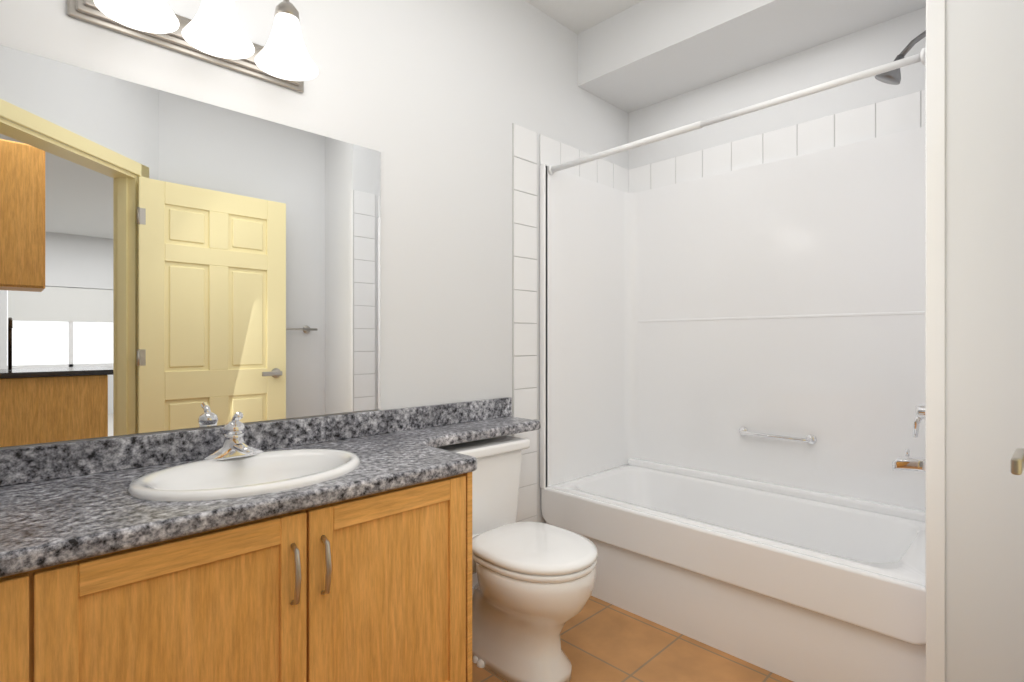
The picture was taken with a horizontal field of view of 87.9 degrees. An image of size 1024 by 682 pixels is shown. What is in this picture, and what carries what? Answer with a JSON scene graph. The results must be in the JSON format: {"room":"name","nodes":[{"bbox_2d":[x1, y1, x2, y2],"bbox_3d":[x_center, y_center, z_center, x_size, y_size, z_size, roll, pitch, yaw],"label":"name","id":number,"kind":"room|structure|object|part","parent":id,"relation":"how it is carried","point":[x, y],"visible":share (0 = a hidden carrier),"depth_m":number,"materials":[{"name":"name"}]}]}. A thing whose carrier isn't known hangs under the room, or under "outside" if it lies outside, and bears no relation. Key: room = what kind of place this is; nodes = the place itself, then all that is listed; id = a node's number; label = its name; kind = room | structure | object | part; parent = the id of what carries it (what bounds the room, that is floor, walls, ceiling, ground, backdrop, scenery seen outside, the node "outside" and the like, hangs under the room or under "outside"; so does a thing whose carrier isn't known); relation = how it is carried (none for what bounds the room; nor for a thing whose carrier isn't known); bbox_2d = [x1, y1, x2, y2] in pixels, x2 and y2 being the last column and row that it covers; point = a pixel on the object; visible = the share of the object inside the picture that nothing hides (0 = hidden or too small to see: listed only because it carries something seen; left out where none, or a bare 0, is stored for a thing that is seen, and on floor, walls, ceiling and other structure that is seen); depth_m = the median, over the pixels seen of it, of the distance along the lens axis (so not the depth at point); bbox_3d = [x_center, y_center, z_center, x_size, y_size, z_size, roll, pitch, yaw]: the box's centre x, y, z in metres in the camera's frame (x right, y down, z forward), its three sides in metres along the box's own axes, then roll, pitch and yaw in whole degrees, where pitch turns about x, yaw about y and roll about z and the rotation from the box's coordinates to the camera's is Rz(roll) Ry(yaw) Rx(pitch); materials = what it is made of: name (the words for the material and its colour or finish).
{"room":"bathroom","nodes":[
{"label":"bathroom","id":0,"kind":"room"},
{"bbox_2d":[0,397,511,484],"bbox_3d":[-0.747,0.298,1.684,2.070,0.085,0.020,0,0,-44],"label":"backsplash","id":1,"kind":"structure","parent":0,"relation":"attached to","point":[70,459],"depth_m":1.50,"materials":[{"name":"grey stone"}]},
{"bbox_2d":[0,0,627,586],"bbox_3d":[-0.450,-0.230,2.074,3.290,2.740,0.127,0,0,-44],"label":"wall","id":2,"kind":"structure","parent":0,"point":[169,261],"depth_m":1.68,"materials":[{"name":"white paint"}]},
{"bbox_2d":[67,0,318,92],"bbox_3d":[-0.815,-0.900,1.454,0.600,0.200,0.260,0,0,-44],"label":"sconce","id":3,"kind":"object","parent":2,"relation":"attached to","point":[212,31],"visible":1,"depth_m":1.47,"materials":[{"name":"white glass"}]},
{"bbox_3d":[-0.913,-0.875,1.297,0.172,0.150,0.172,0,0,-44],"label":"lamp shade","id":4,"kind":"part","parent":3,"relation":"part of","materials":[{"name":"white glass"}]},
{"bbox_3d":[-0.784,-0.875,1.423,0.172,0.150,0.172,0,0,-44],"label":"lamp shade","id":5,"kind":"part","parent":3,"relation":"part of","materials":[{"name":"white glass"}]},
{"bbox_3d":[-0.656,-0.875,1.548,0.172,0.150,0.172,0,0,-44],"label":"lamp shade","id":6,"kind":"part","parent":3,"relation":"part of","materials":[{"name":"white glass"}]},
{"bbox_2d":[512,123,536,521],"bbox_3d":[0.061,0.070,2.492,0.165,2.140,0.004,0,0,-44],"label":"tile","id":7,"kind":"structure","parent":2,"relation":"attached to","point":[513,256],"depth_m":2.44,"materials":[{"name":"white tile"}]},
{"bbox_2d":[514,430,536,453],"bbox_3d":[0.064,0.452,2.490,0.155,0.150,0.004,0,0,-44],"label":"tile","id":8,"kind":"structure","parent":7,"relation":"attached to","point":[531,436],"depth_m":2.51,"materials":[{"name":"white tile"}]},
{"bbox_2d":[514,388,536,419],"bbox_3d":[0.064,0.299,2.490,0.155,0.150,0.004,0,0,-44],"label":"tile","id":9,"kind":"structure","parent":7,"relation":"attached to","point":[525,403],"depth_m":2.49,"materials":[{"name":"white tile"}]},
{"bbox_2d":[514,356,536,388],"bbox_3d":[0.064,0.146,2.490,0.155,0.150,0.004,0,0,-44],"label":"tile","id":10,"kind":"structure","parent":7,"relation":"attached to","point":[525,371],"depth_m":2.49,"materials":[{"name":"white tile"}]},
{"bbox_2d":[514,323,536,355],"bbox_3d":[0.064,-0.006,2.490,0.155,0.150,0.004,0,0,-44],"label":"tile","id":11,"kind":"structure","parent":7,"relation":"attached to","point":[525,339],"depth_m":2.49,"materials":[{"name":"white tile"}]},
{"bbox_2d":[514,290,536,322],"bbox_3d":[0.064,-0.159,2.490,0.155,0.150,0.004,0,0,-44],"label":"tile","id":12,"kind":"structure","parent":7,"relation":"attached to","point":[525,306],"depth_m":2.49,"materials":[{"name":"white tile"}]},
{"bbox_2d":[514,257,536,290],"bbox_3d":[0.064,-0.312,2.490,0.155,0.150,0.004,0,0,-44],"label":"tile","id":13,"kind":"structure","parent":7,"relation":"attached to","point":[525,273],"depth_m":2.49,"materials":[{"name":"white tile"}]},
{"bbox_2d":[514,223,536,259],"bbox_3d":[0.064,-0.465,2.490,0.155,0.150,0.004,0,0,-44],"label":"tile","id":14,"kind":"structure","parent":7,"relation":"attached to","point":[525,241],"depth_m":2.49,"materials":[{"name":"white tile"}]},
{"bbox_2d":[514,190,536,227],"bbox_3d":[0.064,-0.618,2.490,0.155,0.150,0.004,0,0,-44],"label":"tile","id":15,"kind":"structure","parent":7,"relation":"attached to","point":[525,208],"depth_m":2.49,"materials":[{"name":"white tile"}]},
{"bbox_2d":[514,157,536,195],"bbox_3d":[0.064,-0.771,2.490,0.155,0.150,0.004,0,0,-44],"label":"tile","id":16,"kind":"structure","parent":7,"relation":"attached to","point":[525,176],"depth_m":2.49,"materials":[{"name":"white tile"}]},
{"bbox_2d":[514,124,536,163],"bbox_3d":[0.064,-0.924,2.490,0.155,0.150,0.004,0,0,-44],"label":"tile","id":17,"kind":"structure","parent":7,"relation":"attached to","point":[525,143],"depth_m":2.49,"materials":[{"name":"white tile"}]},
{"bbox_2d":[516,484,536,521],"bbox_3d":[0.064,0.758,2.490,0.155,0.150,0.004,0,0,-44],"label":"tile","id":18,"kind":"structure","parent":7,"relation":"attached to","point":[527,502],"depth_m":2.50,"materials":[{"name":"white tile"}]},
{"bbox_2d":[519,516,536,521],"bbox_3d":[0.064,0.911,2.490,0.155,0.150,0.004,0,0,-44],"label":"tile","id":19,"kind":"structure","parent":7,"relation":"attached to","point":[533,519],"depth_m":2.52,"materials":[{"name":"white tile"}]},
{"bbox_2d":[519,452,536,487],"bbox_3d":[0.064,0.605,2.490,0.155,0.150,0.004,0,0,-44],"label":"tile","id":20,"kind":"structure","parent":7,"relation":"attached to","point":[528,473],"depth_m":2.50,"materials":[{"name":"white tile"}]},
{"bbox_3d":[0.406,-0.926,2.829,0.755,0.149,0.004,0,0,-44],"label":"tile","id":21,"kind":"structure","parent":2,"relation":"attached to","visible":0},
{"bbox_2d":[540,134,559,165],"bbox_3d":[0.189,-0.925,2.612,0.149,0.147,0.004,0,0,-44],"label":"tile","id":22,"kind":"structure","parent":21,"relation":"attached to","point":[549,151],"depth_m":2.60,"materials":[{"name":"white tile"}]},
{"bbox_2d":[561,142,578,175],"bbox_3d":[0.298,-0.925,2.719,0.149,0.147,0.004,0,0,-44],"label":"tile","id":23,"kind":"structure","parent":21,"relation":"attached to","point":[569,153],"depth_m":2.71,"materials":[{"name":"white tile"}]},
{"bbox_2d":[579,150,596,181],"bbox_3d":[0.406,-0.925,2.825,0.149,0.147,0.004,0,0,-44],"label":"tile","id":24,"kind":"structure","parent":21,"relation":"attached to","point":[588,170],"depth_m":2.82,"materials":[{"name":"white tile"}]},
{"bbox_2d":[597,158,612,187],"bbox_3d":[0.515,-0.925,2.931,0.149,0.147,0.004,0,0,-44],"label":"tile","id":25,"kind":"structure","parent":21,"relation":"attached to","point":[605,172],"depth_m":2.93,"materials":[{"name":"white tile"}]},
{"bbox_2d":[613,164,627,191],"bbox_3d":[0.624,-0.925,3.038,0.149,0.147,0.004,0,0,-44],"label":"tile","id":26,"kind":"structure","parent":21,"relation":"attached to","point":[620,178],"depth_m":3.03,"materials":[{"name":"white tile"}]},
{"bbox_2d":[525,0,642,33],"bbox_3d":[0.265,-1.625,1.344,3.290,0.050,2.170,0,0,-44],"label":"ceiling","id":27,"kind":"structure","parent":0,"point":[578,16],"depth_m":2.57,"materials":[{"name":"white paint"}]},
{"bbox_2d":[578,0,925,112],"bbox_3d":[1.043,-1.465,2.393,0.470,0.270,1.520,0,0,-44],"label":"ceiling bulkhead","id":28,"kind":"object","parent":27,"relation":"attached to","point":[641,54],"visible":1,"depth_m":2.43,"materials":[{"name":"white paint"}]},
{"bbox_2d":[472,596,792,681],"bbox_3d":[0.265,1.165,1.344,3.290,0.050,2.170,0,0,-44],"label":"floor","id":29,"kind":"structure","parent":0,"point":[602,641],"depth_m":1.93,"materials":[{"name":"tile"}]},
{"bbox_2d":[0,465,476,681],"bbox_3d":[-0.792,0.760,1.247,1.394,0.759,0.582,0,0,-44],"label":"bathroom vanity","id":30,"kind":"object","parent":29,"relation":"on","point":[334,548],"depth_m":1.16,"materials":[{"name":"brown wood"}]},
{"bbox_3d":[-0.642,0.703,1.057,0.350,0.513,0.010,0,0,-44],"label":"door panel","id":31,"kind":"part","parent":30,"relation":"part of","materials":[{"name":"brown wood"}]},
{"bbox_3d":[-0.639,0.419,1.054,0.346,0.058,0.020,0,0,-44],"label":"door rail","id":32,"kind":"part","parent":30,"relation":"part of","materials":[{"name":"brown wood"}]},
{"bbox_2d":[0,417,539,568],"bbox_3d":[-0.558,0.360,1.491,2.070,0.040,0.561,0,0,-44],"label":"countertop","id":33,"kind":"structure","parent":30,"relation":"on","point":[61,516],"depth_m":1.14,"materials":[{"name":"grey stone"}]},
{"bbox_2d":[200,412,267,460],"bbox_3d":[-0.746,0.259,1.454,0.156,0.128,0.149,0,0,-44],"label":"faucet","id":34,"kind":"object","parent":33,"relation":"on","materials":[{"name":"silver metal"}]},
{"bbox_2d":[108,437,395,516],"bbox_3d":[-0.657,0.402,1.365,0.539,0.162,0.426,0,0,-44],"label":"sink","id":35,"kind":"object","parent":33,"relation":"in","point":[154,487],"depth_m":1.39,"materials":[{"name":"white ceramic"}]},
{"bbox_3d":[-0.478,0.520,1.174,0.013,0.139,0.038,0,0,-44],"label":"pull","id":36,"kind":"part","parent":30,"relation":"part of","materials":[{"name":"silver metal"}]},
{"bbox_3d":[-0.428,0.520,1.223,0.013,0.139,0.038,0,0,-44],"label":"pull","id":37,"kind":"part","parent":30,"relation":"part of","materials":[{"name":"silver metal"}]},
{"bbox_3d":[-0.307,0.703,1.385,0.350,0.513,0.010,0,0,-44],"label":"door panel","id":38,"kind":"part","parent":30,"relation":"part of","materials":[{"name":"brown wood"}]},
{"bbox_3d":[-0.304,0.419,1.381,0.346,0.058,0.020,0,0,-44],"label":"door rail","id":39,"kind":"part","parent":30,"relation":"part of","materials":[{"name":"brown wood"}]},
{"bbox_3d":[-0.304,0.986,1.381,0.346,0.058,0.020,0,0,-44],"label":"door rail","id":40,"kind":"part","parent":30,"relation":"part of","materials":[{"name":"brown wood"}]},
{"bbox_2d":[436,435,597,681],"bbox_3d":[-0.008,0.772,1.930,0.500,0.735,0.699,0,0,-44],"label":"toilet","id":41,"kind":"object","parent":29,"relation":"on","point":[533,589],"visible":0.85,"depth_m":1.78,"materials":[{"name":"white ceramic"}]},
{"bbox_3d":[-0.176,0.425,2.102,0.500,0.040,0.219,0,0,-44],"label":"tank lid","id":42,"kind":"part","parent":41,"relation":"part of","materials":[{"name":"white ceramic"}]},
{"bbox_3d":[0.026,0.945,1.896,0.372,0.390,0.588,0,0,-44],"label":"bowl","id":43,"kind":"part","parent":41,"relation":"part of","materials":[{"name":"white ceramic"}]},
{"bbox_3d":[0.084,0.737,1.837,0.376,0.022,0.432,0,0,-44],"label":"seat","id":44,"kind":"part","parent":41,"relation":"part of","materials":[{"name":"white plastic"}]},
{"bbox_3d":[0.084,0.709,1.837,0.382,0.031,0.438,0,0,-44],"label":"lid","id":45,"kind":"part","parent":41,"relation":"part of","materials":[{"name":"white plastic"}]},
{"bbox_2d":[540,30,925,681],"bbox_3d":[0.935,0.026,2.285,0.768,2.228,1.515,0,0,-44],"label":"bathtub","id":46,"kind":"object","parent":29,"relation":"on","point":[732,412],"visible":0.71,"depth_m":2.38,"materials":[{"name":"white plastic"}]},
{"bbox_3d":[0.153,-0.070,2.558,0.032,1.559,0.032,0,0,-44],"label":"post","id":47,"kind":"part","parent":46,"relation":"part of","materials":[{"name":"white plastic"}]},
{"bbox_2d":[545,461,925,681],"bbox_3d":[0.946,0.920,2.298,0.734,0.440,1.512,0,0,-44],"label":"basin","id":48,"kind":"object","parent":46,"relation":"in","point":[793,643],"depth_m":2.10,"materials":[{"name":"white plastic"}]},
{"bbox_2d":[548,48,924,174],"bbox_3d":[0.693,-0.825,2.050,0.044,0.044,1.446,0,0,-44],"label":"shower rod","id":49,"kind":"object","parent":46,"relation":"attached to","point":[874,71],"visible":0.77,"depth_m":1.89,"materials":[{"name":"white metal"}]},
{"label":"spout","id":50,"kind":"part","parent":46,"relation":"part of","materials":[{"name":"silver metal"}]},
{"bbox_3d":[1.409,-1.026,1.805,0.018,0.085,0.165,0,0,-44],"label":"shower arm","id":51,"kind":"part","parent":46,"relation":"part of"},
{"bbox_3d":[1.395,0.283,1.820,0.023,0.095,0.039,0,0,-44],"label":"valve lever","id":52,"kind":"part","parent":46,"relation":"part of","materials":[{"name":"silver metal"}]},
{"bbox_2d":[628,7,925,168],"bbox_3d":[1.254,-0.230,2.600,0.120,2.740,1.520,0,0,-44],"label":"wall","id":53,"kind":"structure","parent":0,"point":[883,43],"depth_m":2.48,"materials":[{"name":"white paint"}]},
{"bbox_2d":[628,92,914,176],"bbox_3d":[1.210,-0.925,2.556,0.004,0.149,1.518,0,0,-44],"label":"tile grout","id":54,"kind":"structure","parent":53,"relation":"attached to","point":[797,137],"depth_m":2.45,"materials":[{"name":"white"}]},
{"bbox_2d":[628,164,650,192],"bbox_3d":[0.728,-0.925,3.042,0.004,0.147,0.149,0,0,-44],"label":"tile","id":55,"kind":"structure","parent":54,"relation":"attached to","point":[639,179],"depth_m":3.04,"materials":[{"name":"white tile"}]},
{"bbox_2d":[651,157,675,188],"bbox_3d":[0.835,-0.925,2.934,0.004,0.147,0.149,0,0,-44],"label":"tile","id":56,"kind":"structure","parent":54,"relation":"attached to","point":[663,172],"depth_m":2.93,"materials":[{"name":"white tile"}]},
{"bbox_2d":[676,150,701,182],"bbox_3d":[0.941,-0.925,2.825,0.004,0.147,0.149,0,0,-44],"label":"tile","id":57,"kind":"structure","parent":54,"relation":"attached to","point":[688,166],"depth_m":2.82,"materials":[{"name":"white tile"}]},
{"bbox_2d":[703,142,730,176],"bbox_3d":[1.047,-0.925,2.716,0.004,0.147,0.149,0,0,-44],"label":"tile","id":58,"kind":"structure","parent":54,"relation":"attached to","point":[716,159],"depth_m":2.71,"materials":[{"name":"white tile"}]},
{"bbox_2d":[732,134,762,170],"bbox_3d":[1.154,-0.925,2.608,0.004,0.147,0.149,0,0,-44],"label":"tile","id":59,"kind":"structure","parent":54,"relation":"attached to","point":[747,152],"depth_m":2.60,"materials":[{"name":"white tile"}]},
{"bbox_2d":[763,124,796,162],"bbox_3d":[1.260,-0.925,2.499,0.004,0.147,0.149,0,0,-44],"label":"tile","id":60,"kind":"structure","parent":54,"relation":"attached to","point":[779,144],"depth_m":2.50,"materials":[{"name":"white tile"}]},
{"bbox_2d":[798,114,833,154],"bbox_3d":[1.367,-0.925,2.391,0.004,0.147,0.149,0,0,-44],"label":"tile","id":61,"kind":"structure","parent":54,"relation":"attached to","point":[816,135],"depth_m":2.39,"materials":[{"name":"white tile"}]},
{"bbox_2d":[835,103,874,146],"bbox_3d":[1.473,-0.925,2.282,0.004,0.147,0.149,0,0,-44],"label":"tile","id":62,"kind":"structure","parent":54,"relation":"attached to","point":[855,125],"depth_m":2.28,"materials":[{"name":"white tile"}]},
{"bbox_2d":[876,91,920,136],"bbox_3d":[1.579,-0.925,2.174,0.004,0.147,0.149,0,0,-44],"label":"tile","id":63,"kind":"structure","parent":54,"relation":"attached to","point":[898,114],"depth_m":2.17,"materials":[{"name":"white tile"}]},
{"bbox_2d":[921,90,924,126],"bbox_3d":[1.685,-0.925,2.065,0.004,0.147,0.149,0,0,-44],"label":"tile","id":64,"kind":"structure","parent":54,"relation":"attached to","point":[922,108],"depth_m":2.11,"materials":[{"name":"white tile"}]},
{"bbox_2d":[945,0,1023,681],"bbox_3d":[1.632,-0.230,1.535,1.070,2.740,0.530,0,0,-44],"label":"door","id":65,"kind":"structure","parent":0,"point":[984,331],"depth_m":1.28,"materials":[{"name":"white paint"}]},
{"bbox_2d":[926,0,944,681],"bbox_3d":[1.069,0.070,1.340,0.006,2.140,0.039,0,0,-44],"label":"trim","id":66,"kind":"structure","parent":65,"relation":"attached to","point":[935,340],"depth_m":1.34,"materials":[{"name":"white wood"}]},
{"bbox_3d":[0.918,0.205,0.921,0.018,0.017,0.053,0,0,-43],"label":"door handle","id":67,"kind":"object","parent":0,"visible":0},
{"bbox_2d":[1010,448,1023,474],"bbox_3d":[0.865,0.205,0.907,0.123,0.028,0.014,0,0,-43],"label":"lever","id":68,"kind":"object","parent":67,"relation":"attached to","point":[1017,463],"visible":1,"depth_m":0.87,"materials":[{"name":"silver metal"}]}
]}

